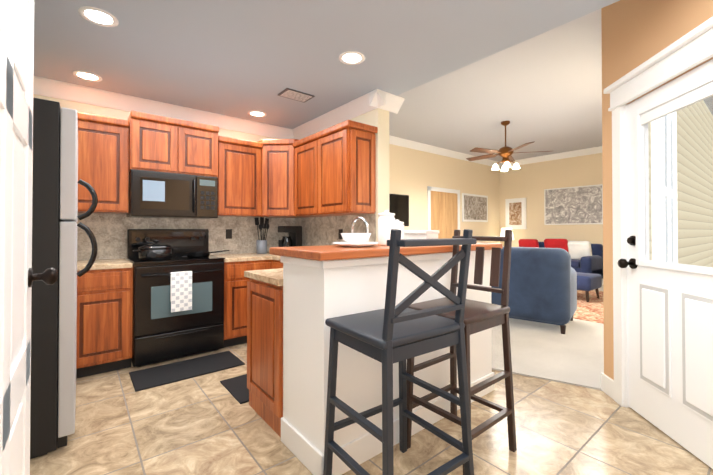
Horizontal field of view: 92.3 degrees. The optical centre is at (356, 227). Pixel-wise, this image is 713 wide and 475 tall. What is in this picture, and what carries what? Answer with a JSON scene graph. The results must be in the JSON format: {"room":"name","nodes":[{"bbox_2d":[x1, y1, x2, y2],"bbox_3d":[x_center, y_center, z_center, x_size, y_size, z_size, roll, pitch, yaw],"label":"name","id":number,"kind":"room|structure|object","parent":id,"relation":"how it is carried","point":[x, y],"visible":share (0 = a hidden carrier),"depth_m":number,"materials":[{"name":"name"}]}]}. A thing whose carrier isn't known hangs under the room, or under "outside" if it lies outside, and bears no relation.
{"room":"kitchen","nodes":[
{"label":"kitchen","id":0,"kind":"room"},
{"bbox_2d":[0,0,712,474],"bbox_3d":[1.955,-0.326,3.850,10.070,3.100,6.327,0,-1,-39],"label":"wall","id":1,"kind":"structure","parent":0,"point":[576,92],"depth_m":2.30,"materials":[{"name":"beige paint"}]},
{"bbox_2d":[73,71,101,81],"bbox_3d":[-2.285,-1.281,2.914,0.199,0.006,0.199,1,-1,-45],"label":"recessed light","id":2,"kind":"object","parent":1,"relation":"in","point":[84,75],"depth_m":2.91,"materials":[{"name":"white"}]},
{"bbox_2d":[78,6,118,26],"bbox_3d":[-1.583,-1.289,2.106,0.199,0.006,0.199,-1,-1,42],"label":"recessed light","id":3,"kind":"object","parent":1,"relation":"in","point":[97,15],"depth_m":2.10,"materials":[{"name":"white"}]},
{"bbox_2d":[77,112,128,214],"bbox_3d":[-2.368,-0.553,3.113,0.471,0.840,0.347,0,-1,-39],"label":"upper cabinet","id":4,"kind":"object","parent":1,"relation":"attached to","point":[102,140],"depth_m":3.01,"materials":[{"name":"brown wood"}]},
{"bbox_2d":[128,111,187,174],"bbox_3d":[-1.990,-0.788,3.389,0.451,0.525,0.397,0,-1,-39],"label":"upper cabinet","id":5,"kind":"object","parent":1,"relation":"attached to","point":[156,143],"depth_m":3.23,"materials":[{"name":"brown wood"}]},
{"bbox_2d":[126,169,217,218],"bbox_3d":[-1.842,-0.307,3.458,0.761,0.425,0.433,0,-1,-39],"label":"microwave","id":6,"kind":"object","parent":5,"relation":"attached to","point":[152,194],"visible":0.98,"depth_m":3.29,"materials":[{"name":"black metal"}]},
{"bbox_2d":[188,121,219,178],"bbox_3d":[-1.738,-0.786,3.592,0.452,0.525,0.397,0,-1,-39],"label":"upper cabinet","id":7,"kind":"object","parent":1,"relation":"attached to","point":[203,139],"depth_m":3.49,"materials":[{"name":"brown wood"}]},
{"bbox_2d":[213,136,255,218],"bbox_3d":[-1.347,-0.545,3.909,0.547,0.840,0.390,0,-1,-39],"label":"upper cabinet","id":8,"kind":"object","parent":1,"relation":"attached to","point":[237,181],"depth_m":3.75,"materials":[{"name":"brown wood"}]},
{"bbox_2d":[248,111,265,116],"bbox_3d":[-1.117,-1.272,3.855,0.199,0.006,0.199,1,-1,-45],"label":"recessed light","id":9,"kind":"object","parent":1,"relation":"in","point":[257,113],"depth_m":3.84,"materials":[{"name":"white"}]},
{"bbox_2d":[256,139,291,218],"bbox_3d":[-0.875,-0.563,4.111,0.688,0.880,0.667,0,-1,-39],"label":"upper cabinet","id":10,"kind":"object","parent":1,"relation":"attached to","point":[273,156],"depth_m":3.91,"materials":[{"name":"brown wood"}]},
{"bbox_2d":[277,88,314,102],"bbox_3d":[-0.584,-1.274,3.321,0.300,0.013,0.200,0,-1,-39],"label":"air vent","id":11,"kind":"object","parent":1,"relation":"in","point":[295,95],"visible":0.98,"depth_m":3.30,"materials":[{"name":"grey metal"}]},
{"bbox_2d":[292,131,339,218],"bbox_3d":[-0.434,-0.546,3.798,0.394,0.840,0.613,0,-1,-39],"label":"upper cabinet","id":12,"kind":"object","parent":1,"relation":"attached to","point":[319,187],"depth_m":3.71,"materials":[{"name":"brown wood"}]},
{"bbox_2d":[320,120,377,218],"bbox_3d":[-0.121,-0.550,3.446,0.348,0.840,0.584,0,-1,-39],"label":"upper cabinet","id":13,"kind":"object","parent":1,"relation":"attached to","point":[348,147],"depth_m":3.24,"materials":[{"name":"brown wood"}]},
{"bbox_2d":[339,51,364,64],"bbox_3d":[-0.035,-1.284,2.608,0.199,0.006,0.199,1,-1,-45],"label":"recessed light","id":14,"kind":"object","parent":1,"relation":"in","point":[350,56],"depth_m":2.60,"materials":[{"name":"white"}]},
{"bbox_2d":[389,193,408,225],"bbox_3d":[0.619,-0.333,6.609,1.110,0.630,0.048,0,-1,-39],"label":"television","id":15,"kind":"object","parent":1,"relation":"attached to","point":[399,205],"depth_m":6.78,"materials":[{"name":"black plastic"}]},
{"bbox_2d":[462,193,487,221],"bbox_3d":[2.946,-0.470,8.495,1.100,0.680,0.033,0,-1,-39],"label":"picture","id":16,"kind":"object","parent":1,"relation":"attached to","point":[474,207],"visible":1,"depth_m":8.44,"materials":[{"name":"white paper"}]},
{"bbox_2d":[466,121,549,170],"bbox_3d":[2.459,-1.361,5.752,1.371,0.789,1.320,0,-1,-39],"label":"ceiling fan","id":17,"kind":"object","parent":1,"relation":"hanging from","point":[505,152],"visible":1,"depth_m":5.66,"materials":[{"name":"brown wood"}]},
{"bbox_2d":[505,198,526,228],"bbox_3d":[4.133,-0.346,8.899,0.035,0.800,0.540,0,-1,-39],"label":"picture","id":18,"kind":"object","parent":1,"relation":"attached to","point":[515,213],"visible":0.85,"depth_m":8.88,"materials":[{"name":"white paper"}]},
{"bbox_2d":[544,184,602,224],"bbox_3d":[4.962,-0.491,7.873,0.033,0.870,1.220,0,-1,-39],"label":"picture","id":19,"kind":"object","parent":1,"relation":"attached to","point":[579,205],"visible":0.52,"depth_m":7.83,"materials":[{"name":"white paper"}]},
{"bbox_2d":[30,343,712,474],"bbox_3d":[1.946,1.254,3.845,10.070,0.060,6.300,0,-1,-39],"label":"floor","id":20,"kind":"structure","parent":0,"point":[208,424],"depth_m":1.95,"materials":[{"name":"tile"}]},
{"bbox_2d":[30,98,97,458],"bbox_3d":[-2.134,0.268,1.968,1.008,1.875,0.904,0,-1,-39],"label":"fridge","id":21,"kind":"object","parent":20,"relation":"on","point":[55,216],"visible":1,"depth_m":1.82,"materials":[{"name":"black metal"}]},
{"bbox_2d":[76,263,132,378],"bbox_3d":[-2.259,0.781,3.013,0.430,0.870,0.621,0,-1,-39],"label":"base cabinet","id":22,"kind":"object","parent":20,"relation":"on","point":[104,294],"depth_m":2.79,"materials":[{"name":"brown wood"}]},
{"bbox_2d":[77,259,131,270],"bbox_3d":[-2.596,0.323,2.742,1.293,0.040,0.625,0,-1,-39],"label":"countertop","id":23,"kind":"structure","parent":22,"relation":"on","point":[80,262],"depth_m":2.89,"materials":[{"name":"beige stone"}]},
{"bbox_2d":[126,229,224,366],"bbox_3d":[-1.756,0.619,3.338,0.754,1.200,0.714,0,-1,-39],"label":"stove","id":24,"kind":"object","parent":20,"relation":"on","point":[178,305],"visible":0.83,"depth_m":3.11,"materials":[{"name":"black metal"}]},
{"bbox_2d":[133,240,177,260],"bbox_3d":[-1.839,0.209,3.143,0.350,0.178,0.276,0,-1,-39],"label":"pot","id":25,"kind":"object","parent":24,"relation":"on","point":[156,251],"visible":1,"depth_m":3.04,"materials":[{"name":"black metal"}]},
{"bbox_2d":[185,250,229,257],"bbox_3d":[-1.502,0.266,3.440,0.388,0.070,0.230,0,-1,-39],"label":"skillet","id":26,"kind":"object","parent":24,"relation":"on","point":[202,254],"visible":1,"depth_m":3.32,"materials":[{"name":"black metal"}]},
{"bbox_2d":[224,259,267,347],"bbox_3d":[-1.276,0.789,3.770,0.530,0.870,0.675,0,-1,-39],"label":"base cabinet","id":27,"kind":"object","parent":20,"relation":"on","point":[234,269],"depth_m":3.46,"materials":[{"name":"brown wood"}]},
{"bbox_2d":[212,251,315,258],"bbox_3d":[-1.058,0.336,3.982,1.123,0.040,0.625,0,-1,-39],"label":"countertop","id":28,"kind":"structure","parent":27,"relation":"on","point":[247,254],"depth_m":3.53,"materials":[{"name":"beige stone"}]},
{"bbox_2d":[254,217,269,253],"bbox_3d":[-1.106,0.098,4.089,0.172,0.435,0.179,0,-1,-39],"label":"utensil crock","id":29,"kind":"object","parent":28,"relation":"on","point":[261,246],"visible":1,"depth_m":4.04,"materials":[{"name":"grey"}]},
{"bbox_2d":[278,226,301,246],"bbox_3d":[-0.837,0.152,4.234,0.270,0.330,0.200,0,-1,-39],"label":"coffee maker","id":30,"kind":"object","parent":28,"relation":"on","point":[293,238],"visible":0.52,"depth_m":4.18,"materials":[{"name":"black plastic"}]},
{"bbox_2d":[272,255,359,260],"bbox_3d":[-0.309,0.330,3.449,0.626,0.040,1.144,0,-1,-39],"label":"countertop","id":31,"kind":"structure","parent":27,"relation":"on","point":[311,257],"depth_m":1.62,"materials":[{"name":"brown wood"}]},
{"bbox_2d":[244,275,282,436],"bbox_3d":[-0.414,0.774,2.283,0.467,0.870,0.517,0,-1,-39],"label":"base cabinet","id":32,"kind":"object","parent":20,"relation":"on","point":[263,300],"depth_m":2.10,"materials":[{"name":"brown wood"}]},
{"bbox_2d":[244,267,282,282],"bbox_3d":[-0.073,0.322,2.568,1.365,0.040,0.525,0,-1,-39],"label":"countertop","id":33,"kind":"structure","parent":32,"relation":"on","point":[273,274],"depth_m":2.20,"materials":[{"name":"beige stone"}]},
{"bbox_2d":[332,233,379,246],"bbox_3d":[-0.004,0.076,2.029,0.280,0.079,0.280,0,-1,-39],"label":"plate","id":34,"kind":"object","parent":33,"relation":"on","point":[355,239],"visible":1,"depth_m":1.96,"materials":[{"name":"white ceramic"}]},
{"bbox_2d":[378,210,396,244],"bbox_3d":[0.196,0.004,2.229,0.115,0.227,0.115,0,-1,6],"label":"canister","id":35,"kind":"object","parent":33,"relation":"on","point":[387,222],"depth_m":2.18,"materials":[{"name":"white ceramic"}]},
{"bbox_2d":[397,220,403,238],"bbox_3d":[0.278,0.034,2.334,0.095,0.170,0.095,0,-1,6],"label":"canister","id":36,"kind":"object","parent":33,"relation":"on","point":[400,225],"depth_m":2.30,"materials":[{"name":"white ceramic"}]},
{"bbox_2d":[268,259,282,266],"bbox_3d":[-0.496,0.787,3.636,0.676,0.870,0.668,0,-1,-39],"label":"base cabinet","id":37,"kind":"object","parent":20,"relation":"on","point":[271,262],"depth_m":3.67,"materials":[{"name":"brown wood"}]},
{"bbox_2d":[323,229,476,474],"bbox_3d":[0.192,0.606,1.524,0.509,1.192,0.504,0,-1,-36],"label":"stool","id":38,"kind":"object","parent":20,"relation":"on","point":[389,335],"visible":1,"depth_m":1.44,"materials":[{"name":"grey wood"}]},
{"bbox_2d":[406,230,516,474],"bbox_3d":[0.572,0.610,1.878,0.504,1.192,0.407,0,-1,-39],"label":"stool","id":39,"kind":"object","parent":20,"relation":"on","point":[479,316],"visible":0.71,"depth_m":1.85,"materials":[{"name":"brown wood"}]},
{"bbox_2d":[492,285,603,389],"bbox_3d":[2.604,1.235,5.692,6.429,0.014,3.950,0,-1,-39],"label":"floor carpet","id":40,"kind":"object","parent":20,"relation":"on","point":[573,354],"depth_m":3.32,"materials":[{"name":"beige carpet"}]},
{"bbox_2d":[491,247,576,333],"bbox_3d":[2.235,0.733,4.451,1.000,0.966,0.880,0,-1,38],"label":"armchair","id":41,"kind":"object","parent":40,"relation":"on","point":[543,285],"visible":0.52,"depth_m":3.99,"materials":[{"name":"blue fabric"}]},
{"bbox_2d":[518,239,602,278],"bbox_3d":[4.457,0.753,7.723,0.920,0.991,1.680,0,-1,-39],"label":"sofa","id":42,"kind":"object","parent":40,"relation":"on","point":[586,256],"visible":0.42,"depth_m":7.23,"materials":[{"name":"fabric"}]},
{"bbox_2d":[573,290,603,323],"bbox_3d":[3.512,1.227,5.943,2.700,0.008,2.300,0,-1,-39],"label":"rug","id":43,"kind":"object","parent":40,"relation":"on","point":[592,310],"depth_m":5.18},
{"bbox_2d":[576,272,601,301],"bbox_3d":[3.793,1.015,5.914,0.600,0.420,0.600,0,-1,-39],"label":"ottoman","id":44,"kind":"object","parent":43,"relation":"on","point":[587,282],"visible":0.5,"depth_m":5.61,"materials":[{"name":"blue fabric"}]},
{"bbox_2d":[500,228,513,239],"bbox_3d":[3.833,0.640,8.737,0.500,1.235,0.500,0,-1,-39],"label":"table lamp","id":45,"kind":"object","parent":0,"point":[502,231],"visible":0.19,"depth_m":8.65,"materials":[{"name":"white fabric"}]},
{"label":"outside","id":46,"kind":"structure","parent":0,"visible":0},
{"bbox_2d":[648,100,712,266],"bbox_3d":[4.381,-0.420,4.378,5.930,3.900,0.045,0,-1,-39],"label":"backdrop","id":47,"kind":"structure","parent":46,"point":[689,178],"depth_m":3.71,"materials":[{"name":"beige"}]}
]}

